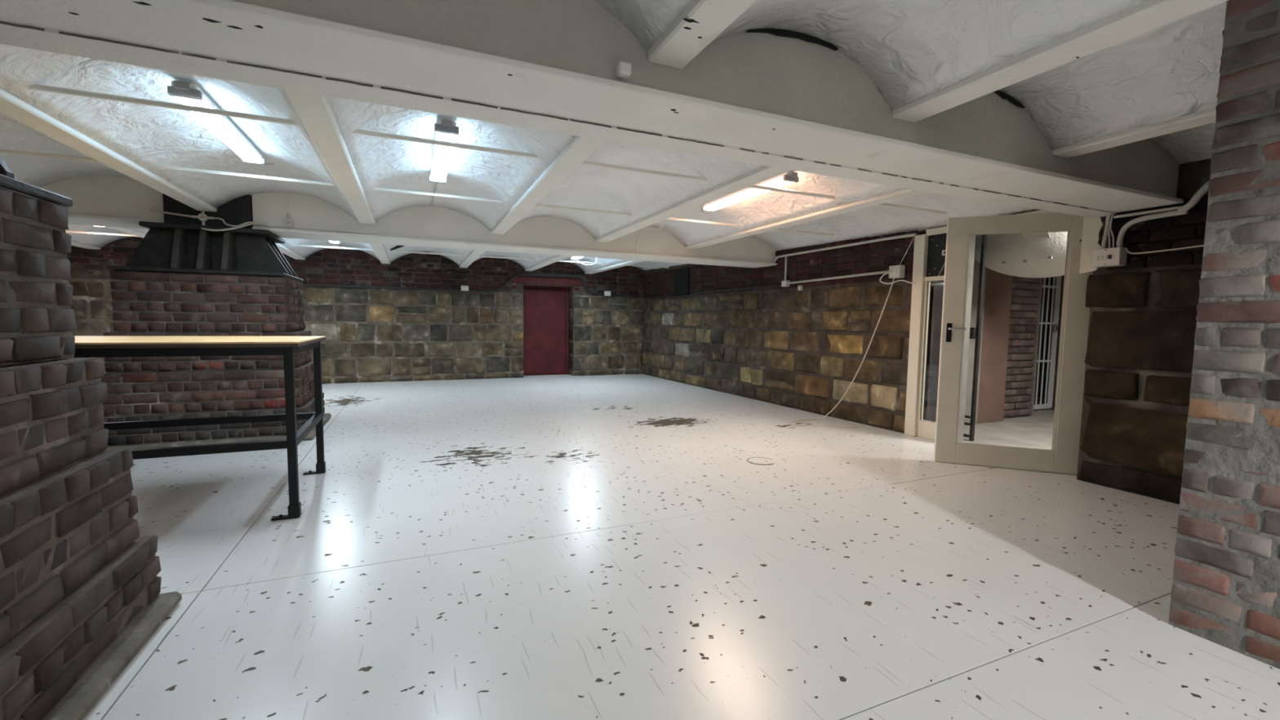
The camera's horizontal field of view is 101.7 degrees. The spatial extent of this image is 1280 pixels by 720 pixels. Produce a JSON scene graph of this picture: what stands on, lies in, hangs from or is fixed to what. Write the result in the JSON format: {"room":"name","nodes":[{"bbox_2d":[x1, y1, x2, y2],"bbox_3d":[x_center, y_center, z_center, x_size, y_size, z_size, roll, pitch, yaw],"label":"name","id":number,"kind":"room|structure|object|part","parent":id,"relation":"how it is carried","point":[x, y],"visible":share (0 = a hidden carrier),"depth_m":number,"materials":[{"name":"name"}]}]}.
{"room":"basement","nodes":[
{"label":"basement","id":0,"kind":"room"},
{"bbox_2d":[66,236,644,383],"bbox_3d":[-4.441,-0.854,9.194,10.400,2.440,0.525,-1,5,-23],"label":"wall","id":1,"kind":"structure","parent":0,"point":[372,335],"depth_m":9.26,"materials":[{"name":"stone"}]},
{"bbox_2d":[460,285,468,290],"bbox_3d":[-3.158,-1.292,9.389,0.130,0.090,0.054,-1,5,-23],"label":"wall socket","id":2,"kind":"object","parent":1,"relation":"attached to","point":[463,287],"visible":1,"depth_m":9.37,"materials":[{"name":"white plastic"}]},
{"bbox_2d":[302,273,641,297],"bbox_3d":[-3.518,-1.406,9.230,7.741,0.405,0.067,-1,5,-23],"label":"cable","id":3,"kind":"object","parent":1,"relation":"attached to","point":[519,274],"visible":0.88,"depth_m":9.38,"materials":[{"name":"black plastic"}]},
{"bbox_2d":[523,285,568,375],"bbox_3d":[-1.914,-0.593,10.455,1.030,1.800,0.090,-1,5,-23],"label":"door","id":4,"kind":"structure","parent":1,"relation":"in","point":[545,308],"depth_m":10.44,"materials":[{"name":"red paint"}]},
{"bbox_2d":[604,291,610,296],"bbox_3d":[-0.653,-1.335,10.476,0.130,0.090,0.054,-1,5,-23],"label":"wall socket","id":5,"kind":"object","parent":1,"relation":"attached to","point":[606,293],"visible":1,"depth_m":10.45,"materials":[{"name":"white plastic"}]},
{"bbox_2d":[0,0,1227,274],"bbox_3d":[-1.063,-1.208,1.517,10.500,0.608,17.200,-1,5,-23],"label":"ceiling","id":6,"kind":"structure","parent":0,"point":[890,117],"depth_m":2.38,"materials":[{"name":"paint"}]},
{"bbox_3d":[-3.910,-1.292,3.234,1.105,0.024,0.024,-1,5,-23],"label":"tie rod","id":7,"kind":"part","parent":6,"relation":"part of","materials":[{"name":"paint"}]},
{"bbox_3d":[-6.703,-1.578,6.523,1.110,0.024,0.024,-1,5,-23],"label":"tie rod","id":8,"kind":"part","parent":6,"relation":"part of","materials":[{"name":"paint"}]},
{"bbox_3d":[-2.226,-1.213,2.489,1.110,0.024,0.024,-1,5,-23],"label":"tie rod","id":9,"kind":"part","parent":6,"relation":"part of","materials":[{"name":"paint"}]},
{"bbox_2d":[167,80,218,109],"bbox_3d":[-2.179,-1.313,2.506,0.162,0.068,0.327,-1,5,-23],"label":"lamp","id":10,"kind":"object","parent":6,"relation":"attached to","point":[188,94],"depth_m":2.55,"materials":[{"name":"white plastic"}]},
{"bbox_2d":[191,111,265,164],"bbox_3d":[-2.477,-1.369,3.195,0.159,0.068,0.995,-1,5,-23],"label":"lamp","id":11,"kind":"object","parent":6,"relation":"attached to","point":[224,129],"depth_m":3.17,"materials":[{"name":"white plastic"}]},
{"bbox_3d":[-2.766,-1.314,3.730,1.110,0.024,0.024,-1,5,-23],"label":"tie rod","id":12,"kind":"part","parent":6,"relation":"part of","materials":[{"name":"paint"}]},
{"bbox_2d":[283,213,293,227],"bbox_3d":[-3.269,-1.300,4.846,0.080,0.128,0.033,-1,5,-23],"label":"junction box","id":13,"kind":"object","parent":6,"relation":"attached to","point":[287,222],"visible":1,"depth_m":4.84,"materials":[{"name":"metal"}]},
{"bbox_2d":[256,224,389,233],"bbox_3d":[-2.998,-1.285,4.972,1.103,0.097,0.012,-1,5,-23],"label":"wire","id":14,"kind":"object","parent":6,"relation":"attached to","point":[256,224],"visible":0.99,"depth_m":4.99,"materials":[{"name":"paint"}]},
{"bbox_3d":[-4.414,-1.621,7.516,1.110,0.024,0.024,-1,5,-23],"label":"tie rod","id":15,"kind":"part","parent":6,"relation":"part of","materials":[{"name":"paint"}]},
{"bbox_2d":[328,240,340,244],"bbox_3d":[-4.189,-1.680,7.019,0.130,0.068,1.304,-1,5,-23],"label":"lamp","id":16,"kind":"object","parent":6,"relation":"attached to","point":[331,242],"visible":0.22,"depth_m":7.54,"materials":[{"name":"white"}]},
{"bbox_2d":[390,244,404,250],"bbox_3d":[-3.524,-1.644,7.568,0.185,0.115,0.130,-1,5,-23],"label":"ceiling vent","id":17,"kind":"object","parent":6,"relation":"in","point":[397,246],"visible":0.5,"depth_m":7.52,"materials":[{"name":"metal"}]},
{"bbox_3d":[-3.265,-1.643,8.014,1.115,0.024,0.024,-1,5,-23],"label":"tie rod","id":18,"kind":"part","parent":6,"relation":"part of","materials":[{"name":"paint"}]},
{"bbox_2d":[431,182,437,206],"bbox_3d":[-1.857,-1.498,4.707,0.019,0.062,1.351,-1,5,-24],"label":"wire","id":19,"kind":"object","parent":6,"relation":"attached to","point":[436,183],"visible":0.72,"depth_m":4.71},
{"bbox_3d":[-1.617,-1.336,4.229,1.115,0.024,0.024,-1,5,-23],"label":"tie rod","id":20,"kind":"part","parent":6,"relation":"part of","materials":[{"name":"paint"}]},
{"bbox_2d":[428,144,453,183],"bbox_3d":[-1.397,-1.388,3.642,0.129,0.068,0.956,-1,5,-23],"label":"lamp","id":21,"kind":"object","parent":6,"relation":"attached to","point":[442,155],"depth_m":3.65,"materials":[{"name":"white plastic"}]},
{"bbox_3d":[-1.077,-1.235,2.987,1.115,0.024,0.024,-1,5,-23],"label":"tie rod","id":22,"kind":"part","parent":6,"relation":"part of","materials":[{"name":"paint"}]},
{"bbox_2d":[434,119,458,142],"bbox_3d":[-1.097,-1.332,2.954,0.131,0.068,0.365,-1,5,-23],"label":"lamp","id":23,"kind":"object","parent":6,"relation":"attached to","point":[447,131],"depth_m":2.98,"materials":[{"name":"white plastic"}]},
{"bbox_3d":[-2.148,-1.664,8.498,1.040,0.024,0.024,-1,5,-23],"label":"tie rod","id":24,"kind":"part","parent":6,"relation":"part of","materials":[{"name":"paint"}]},
{"bbox_2d":[570,256,582,259],"bbox_3d":[-0.930,-1.758,8.650,0.130,0.068,1.304,-1,5,-23],"label":"lamp","id":25,"kind":"object","parent":6,"relation":"attached to","point":[571,257],"visible":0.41,"depth_m":9.06,"materials":[{"name":"white plastic"}]},
{"bbox_2d":[574,257,596,265],"bbox_3d":[-0.843,-1.567,8.255,0.385,0.146,0.064,-2,5,-31],"label":"cable","id":26,"kind":"object","parent":25,"relation":"hanging from","point":[575,257],"visible":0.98,"depth_m":8.23,"materials":[{"name":"white plastic"}]},
{"bbox_3d":[-1.071,-1.685,8.966,1.030,0.024,0.024,-1,5,-23],"label":"tie rod","id":27,"kind":"part","parent":6,"relation":"part of","materials":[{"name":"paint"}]},
{"bbox_3d":[-0.501,-1.357,4.713,1.040,0.024,0.024,-1,5,-23],"label":"tie rod","id":28,"kind":"part","parent":6,"relation":"part of","materials":[{"name":"paint"}]},
{"bbox_2d":[616,60,631,78],"bbox_3d":[-0.055,-0.981,1.761,0.045,0.040,0.040,-1,5,-23],"label":"block","id":29,"kind":"object","parent":6,"relation":"attached to","point":[624,69],"visible":1,"depth_m":1.75,"materials":[{"name":"paint"}]},
{"bbox_3d":[0.040,-1.256,3.472,1.040,0.024,0.024,-1,5,-23],"label":"tie rod","id":30,"kind":"part","parent":6,"relation":"part of","materials":[{"name":"paint"}]},
{"bbox_3d":[0.030,-1.706,9.444,1.090,0.024,0.024,-1,5,-23],"label":"tie rod","id":31,"kind":"part","parent":6,"relation":"part of","materials":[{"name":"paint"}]},
{"bbox_2d":[635,210,703,251],"bbox_3d":[0.336,-1.394,5.678,0.109,0.276,1.382,-2,5,-30],"label":"wire","id":32,"kind":"object","parent":6,"relation":"hanging from","point":[701,211],"visible":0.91,"depth_m":5.90,"materials":[{"name":"paint"}]},
{"bbox_3d":[0.577,-1.377,5.181,1.030,0.024,0.024,-1,5,-23],"label":"tie rod","id":33,"kind":"part","parent":6,"relation":"part of","materials":[{"name":"paint"}]},
{"bbox_2d":[702,171,798,212],"bbox_3d":[0.889,-1.418,4.461,0.130,0.068,1.304,-1,5,-23],"label":"lamp","id":34,"kind":"object","parent":6,"relation":"attached to","point":[789,177],"visible":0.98,"depth_m":4.34,"materials":[{"name":"white plastic"}]},
{"bbox_3d":[1.118,-1.276,3.939,1.030,0.024,0.024,-1,5,-23],"label":"tie rod","id":35,"kind":"part","parent":6,"relation":"part of","materials":[{"name":"paint"}]},
{"bbox_3d":[1.678,-1.398,5.658,1.090,0.024,0.024,-1,5,-23],"label":"tie rod","id":36,"kind":"part","parent":6,"relation":"part of","materials":[{"name":"paint"}]},
{"bbox_3d":[2.218,-1.297,4.417,1.090,0.024,0.024,-1,5,-23],"label":"tie rod","id":37,"kind":"part","parent":6,"relation":"part of","materials":[{"name":"paint"}]},
{"bbox_2d":[1113,205,1182,218],"bbox_3d":[3.299,-0.960,3.387,0.020,0.020,0.350,-1,5,-23],"label":"conduit","id":38,"kind":"object","parent":6,"relation":"attached to","point":[1174,207],"visible":0.96,"depth_m":3.38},
{"bbox_2d":[83,373,1279,719],"bbox_3d":[-1.162,1.040,1.657,10.350,0.126,17.200,-1,5,-23],"label":"floor","id":39,"kind":"structure","parent":0,"point":[546,547],"depth_m":2.30,"materials":[{"name":"concrete"}]},
{"bbox_2d":[0,186,182,719],"bbox_3d":[-2.276,0.270,1.125,1.600,1.471,1.190,-1,5,-23],"label":"brick pier","id":40,"kind":"object","parent":39,"relation":"on","point":[81,597],"visible":1,"depth_m":1.54,"materials":[{"name":"brick"}]},
{"bbox_2d":[0,156,72,207],"bbox_3d":[-2.265,-0.946,1.059,1.190,0.955,0.940,-1,5,-23],"label":"column base","id":41,"kind":"structure","parent":40,"relation":"on","point":[7,180],"depth_m":1.55,"materials":[{"name":"metal"}]},
{"bbox_3d":[-2.272,-0.485,1.093,1.190,0.030,0.940,-1,5,-23],"label":"plate","id":42,"kind":"part","parent":41,"relation":"part of","materials":[{"name":"metal"}]},
{"bbox_2d":[74,335,325,520],"bbox_3d":[-3.079,0.374,2.868,2.230,0.980,0.990,-1,5,-23],"label":"work table","id":43,"kind":"object","parent":39,"relation":"on","point":[86,346],"visible":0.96,"depth_m":2.84,"materials":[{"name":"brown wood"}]},
{"bbox_3d":[-2.887,-0.031,2.422,2.073,0.044,0.038,-1,5,-23],"label":"apron rail","id":44,"kind":"part","parent":43,"relation":"part of","materials":[{"name":"black metal"}]},
{"bbox_3d":[-3.255,0.413,3.291,2.073,0.043,0.038,-1,5,-23],"label":"rail","id":45,"kind":"part","parent":43,"relation":"part of","materials":[{"name":"black metal"}]},
{"bbox_3d":[-2.894,0.481,2.461,2.073,0.043,0.038,-1,5,-23],"label":"rail","id":46,"kind":"part","parent":43,"relation":"part of","materials":[{"name":"black metal"}]},
{"bbox_3d":[-1.986,0.873,2.884,0.085,0.012,0.040,-1,5,-23],"label":"foot plate","id":47,"kind":"part","parent":43,"relation":"part of","materials":[{"name":"black paint"}]},
{"bbox_3d":[-1.923,0.397,2.877,0.042,0.940,0.042,-1,5,-23],"label":"leg","id":48,"kind":"part","parent":43,"relation":"part of","materials":[{"name":"black paint"}]},
{"bbox_3d":[-2.097,-0.084,3.258,0.038,0.044,0.866,-1,5,-23],"label":"apron rail","id":49,"kind":"part","parent":43,"relation":"part of","materials":[{"name":"black metal"}]},
{"bbox_3d":[-2.104,0.428,3.296,0.038,0.043,0.866,-1,5,-23],"label":"rail","id":50,"kind":"part","parent":43,"relation":"part of","materials":[{"name":"black metal"}]},
{"bbox_3d":[-2.348,0.805,3.714,0.085,0.012,0.040,-1,5,-23],"label":"foot plate","id":51,"kind":"part","parent":43,"relation":"part of","materials":[{"name":"black paint"}]},
{"bbox_3d":[-2.284,0.329,3.707,0.042,0.940,0.042,-1,5,-23],"label":"leg","id":52,"kind":"part","parent":43,"relation":"part of","materials":[{"name":"black paint"}]},
{"bbox_2d":[101,270,331,449],"bbox_3d":[-3.926,-0.037,4.888,1.600,1.472,1.190,-1,5,-23],"label":"brick pier","id":53,"kind":"object","parent":39,"relation":"on","point":[144,304],"visible":0.75,"depth_m":4.47,"materials":[{"name":"brick"}]},
{"bbox_2d":[108,193,303,282],"bbox_3d":[-3.914,-1.252,4.822,1.190,0.955,0.940,-1,5,-23],"label":"hood","id":54,"kind":"structure","parent":53,"relation":"on","point":[179,244],"depth_m":4.59,"materials":[{"name":"metal"}]},
{"bbox_2d":[150,208,191,217],"bbox_3d":[-4.031,-1.262,4.487,0.282,0.046,0.020,-1,5,-24],"label":"conduit","id":55,"kind":"object","parent":54,"relation":"attached to","point":[151,210],"visible":1,"depth_m":4.48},
{"bbox_2d":[191,210,213,225],"bbox_3d":[-3.837,-1.252,4.575,0.150,0.150,0.033,-1,5,-23],"label":"junction box","id":56,"kind":"object","parent":54,"relation":"attached to","point":[202,217],"visible":0.88,"depth_m":4.57,"materials":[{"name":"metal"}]},
{"bbox_3d":[-3.921,-0.791,4.856,1.190,0.030,0.940,-1,5,-23],"label":"plate","id":57,"kind":"part","parent":54,"relation":"part of","materials":[{"name":"metal"}]},
{"bbox_3d":[-3.902,-1.173,4.834,0.900,0.037,0.680,-1,5,-23],"label":"plate","id":58,"kind":"part","parent":54,"relation":"part of","materials":[{"name":"metal"}]},
{"bbox_3d":[-3.923,-0.980,4.840,0.540,0.350,0.380,-1,5,-23],"label":"stem","id":59,"kind":"part","parent":54,"relation":"part of","materials":[{"name":"metal"}]},
{"bbox_2d":[201,222,268,231],"bbox_3d":[-3.601,-1.181,4.625,0.486,0.110,0.115,-1,5,-23],"label":"cable","id":60,"kind":"object","parent":54,"relation":"attached to","point":[252,224],"visible":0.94,"depth_m":4.60,"materials":[{"name":"white plastic"}]},
{"bbox_2d":[213,217,266,226],"bbox_3d":[-3.582,-1.223,4.662,0.383,0.080,0.076,-1,5,-23],"label":"cable","id":61,"kind":"object","parent":54,"relation":"attached to","point":[215,218],"visible":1,"depth_m":4.62,"materials":[{"name":"white plastic"}]},
{"bbox_2d":[812,422,857,428],"bbox_3d":[2.139,0.709,5.656,0.492,0.034,0.140,1,4,-1],"label":"cable","id":62,"kind":"object","parent":39,"relation":"on","point":[855,423],"visible":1,"depth_m":5.63,"materials":[{"name":"white plastic"}]},
{"bbox_2d":[1168,0,1279,669],"bbox_3d":[3.209,-0.153,1.412,1.824,2.420,1.850,-1,5,-23],"label":"brick pillar","id":63,"kind":"structure","parent":39,"relation":"on","point":[1225,589],"depth_m":1.79,"materials":[{"name":"brown brick"}]},
{"bbox_2d":[641,158,1211,504],"bbox_3d":[3.565,-0.315,3.495,0.562,2.440,16.601,-1,5,-23],"label":"wall","id":64,"kind":"structure","parent":0,"point":[785,346],"depth_m":5.50,"materials":[{"name":"stone"}]},
{"bbox_2d":[643,284,781,297],"bbox_3d":[0.981,-1.124,8.844,0.032,0.078,4.243,-1,5,-25],"label":"cable","id":65,"kind":"object","parent":64,"relation":"attached to","point":[773,286],"visible":1,"depth_m":8.24,"materials":[{"name":"black plastic"}]},
{"bbox_2d":[781,280,790,286],"bbox_3d":[1.917,-1.007,6.867,0.064,0.080,0.100,-1,5,-23],"label":"junction box","id":66,"kind":"object","parent":64,"relation":"attached to","point":[784,283],"visible":0.98,"depth_m":6.83,"materials":[{"name":"white plastic"}]},
{"bbox_2d":[784,256,786,279],"bbox_3d":[1.917,-1.202,6.851,0.026,0.310,0.026,1,4,-1],"label":"conduit","id":67,"kind":"object","parent":64,"relation":"attached to","point":[785,263],"visible":1,"depth_m":6.84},
{"bbox_2d":[798,285,802,290],"bbox_3d":[2.040,-0.918,6.632,0.044,0.060,0.050,-1,5,-23],"label":"wall socket","id":68,"kind":"object","parent":64,"relation":"attached to","point":[800,287],"visible":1,"depth_m":6.61,"materials":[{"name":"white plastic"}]},
{"bbox_2d":[786,270,888,284],"bbox_3d":[2.264,-0.960,6.103,0.028,0.058,1.561,-1,5,-25],"label":"conduit","id":69,"kind":"object","parent":64,"relation":"attached to","point":[886,271],"visible":0.88,"depth_m":5.99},
{"bbox_2d":[764,233,916,266],"bbox_3d":[2.235,-1.270,6.159,0.055,0.138,2.276,-1,5,-25],"label":"conduit","id":70,"kind":"object","parent":64,"relation":"attached to","point":[910,234],"visible":0.94,"depth_m":5.89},
{"bbox_2d":[888,265,905,278],"bbox_3d":[2.626,-0.902,5.330,0.079,0.125,0.135,-1,5,-23],"label":"wall socket","id":71,"kind":"object","parent":64,"relation":"attached to","point":[899,270],"visible":0.96,"depth_m":5.29,"materials":[{"name":"white plastic"}]},
{"bbox_2d":[787,277,894,426],"bbox_3d":[2.172,-0.081,5.732,1.003,1.603,0.459,2,4,15],"label":"cable","id":72,"kind":"object","parent":71,"relation":"attached to","point":[800,420],"visible":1,"depth_m":5.70,"materials":[{"name":"white plastic"}]},
{"bbox_2d":[879,271,914,284],"bbox_3d":[2.609,-0.837,5.295,0.027,0.137,0.352,-3,6,-41],"label":"cable","id":73,"kind":"object","parent":71,"relation":"attached to","point":[892,271],"visible":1,"depth_m":5.34,"materials":[{"name":"white plastic"}]},
{"bbox_2d":[898,238,913,265],"bbox_3d":[2.671,-1.084,5.225,0.009,0.254,0.157,-1,5,-23],"label":"wire","id":74,"kind":"object","parent":71,"relation":"attached to","point":[913,238],"visible":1,"depth_m":5.22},
{"bbox_2d":[917,232,946,439],"bbox_3d":[2.890,-0.209,5.001,0.090,1.985,0.365,-1,5,-23],"label":"window","id":75,"kind":"structure","parent":64,"relation":"in","point":[934,285],"depth_m":5.09,"materials":[{"name":"beige paint"}]},
{"bbox_3d":[2.883,0.696,5.071,0.060,0.170,0.365,-1,5,-23],"label":"panel","id":76,"kind":"part","parent":75,"relation":"part of","materials":[{"name":"beige paint"}]},
{"bbox_3d":[2.891,-0.075,5.012,0.006,1.375,0.365,-1,5,-23],"label":"pane","id":77,"kind":"part","parent":75,"relation":"part of","materials":[{"name":"clear glass"}]},
{"bbox_2d":[904,209,1055,436],"bbox_3d":[3.079,-0.203,4.553,0.120,2.045,1.575,-1,5,-23],"label":"trim","id":78,"kind":"structure","parent":64,"relation":"attached to","point":[921,242],"depth_m":5.18,"materials":[{"name":"beige paint"}]},
{"bbox_2d":[933,212,1093,474],"bbox_3d":[2.885,-0.130,4.046,0.964,1.960,0.160,2,5,20],"label":"door","id":79,"kind":"structure","parent":64,"relation":"in","point":[1015,323],"depth_m":4.04,"materials":[{"name":"beige paint"}]},
{"bbox_3d":[2.471,-0.220,4.168,0.037,0.150,0.006,2,5,20],"label":"handle plate","id":80,"kind":"part","parent":79,"relation":"part of","materials":[{"name":"black paint"}]},
{"bbox_3d":[2.508,-0.247,4.125,0.117,0.019,0.058,2,5,20],"label":"lever","id":81,"kind":"part","parent":79,"relation":"part of","materials":[{"name":"metal"}]},
{"bbox_3d":[2.866,0.770,4.117,0.660,0.155,0.044,2,5,20],"label":"rail","id":82,"kind":"part","parent":79,"relation":"part of","materials":[{"name":"beige paint"}]},
{"bbox_3d":[2.879,-0.145,4.048,0.660,1.680,0.006,2,5,20],"label":"pane","id":83,"kind":"part","parent":79,"relation":"part of","materials":[{"name":"clear glass"}]},
{"bbox_3d":[2.891,-1.045,3.980,0.660,0.125,0.044,2,5,20],"label":"rail","id":84,"kind":"part","parent":79,"relation":"part of","materials":[{"name":"beige paint"}]},
{"bbox_2d":[1101,213,1110,248],"bbox_3d":[3.208,-0.886,3.586,0.024,0.246,0.040,-1,5,-23],"label":"conduit","id":85,"kind":"object","parent":64,"relation":"attached to","point":[1108,220],"visible":0.94,"depth_m":3.58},
{"bbox_2d":[1090,246,1127,267],"bbox_3d":[3.205,-0.701,3.564,0.100,0.120,0.160,-1,5,-23],"label":"box","id":86,"kind":"object","parent":64,"relation":"attached to","point":[1113,256],"visible":1,"depth_m":3.53,"materials":[{"name":"white plastic"}]},
{"bbox_2d":[1107,213,1111,248],"bbox_3d":[3.213,-0.880,3.569,0.017,0.237,0.032,-1,5,-23],"label":"wire","id":87,"kind":"object","parent":86,"relation":"attached to","point":[1109,216],"visible":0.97,"depth_m":3.56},
{"bbox_2d":[1109,213,1114,247],"bbox_3d":[3.218,-0.878,3.551,0.020,0.237,0.037,-1,5,-23],"label":"wire","id":88,"kind":"object","parent":86,"relation":"attached to","point":[1112,216],"visible":0.94,"depth_m":3.55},
{"bbox_2d":[1124,244,1204,253],"bbox_3d":[3.436,-0.692,3.055,0.020,0.051,0.954,-1,5,-23],"label":"wire","id":89,"kind":"object","parent":86,"relation":"attached to","point":[1126,248],"visible":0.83,"depth_m":3.31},
{"bbox_2d":[1116,209,1188,247],"bbox_3d":[3.302,-0.845,3.372,0.034,0.201,0.344,-1,5,-23],"label":"conduit","id":90,"kind":"object","parent":64,"relation":"attached to","point":[1121,235],"visible":0.98,"depth_m":3.40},
{"bbox_2d":[1177,181,1208,213],"bbox_3d":[3.388,-0.996,3.120,0.055,0.189,0.240,-1,5,-23],"label":"conduit","id":91,"kind":"object","parent":90,"relation":"attached to","point":[1203,189],"visible":0.65,"depth_m":3.15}
]}

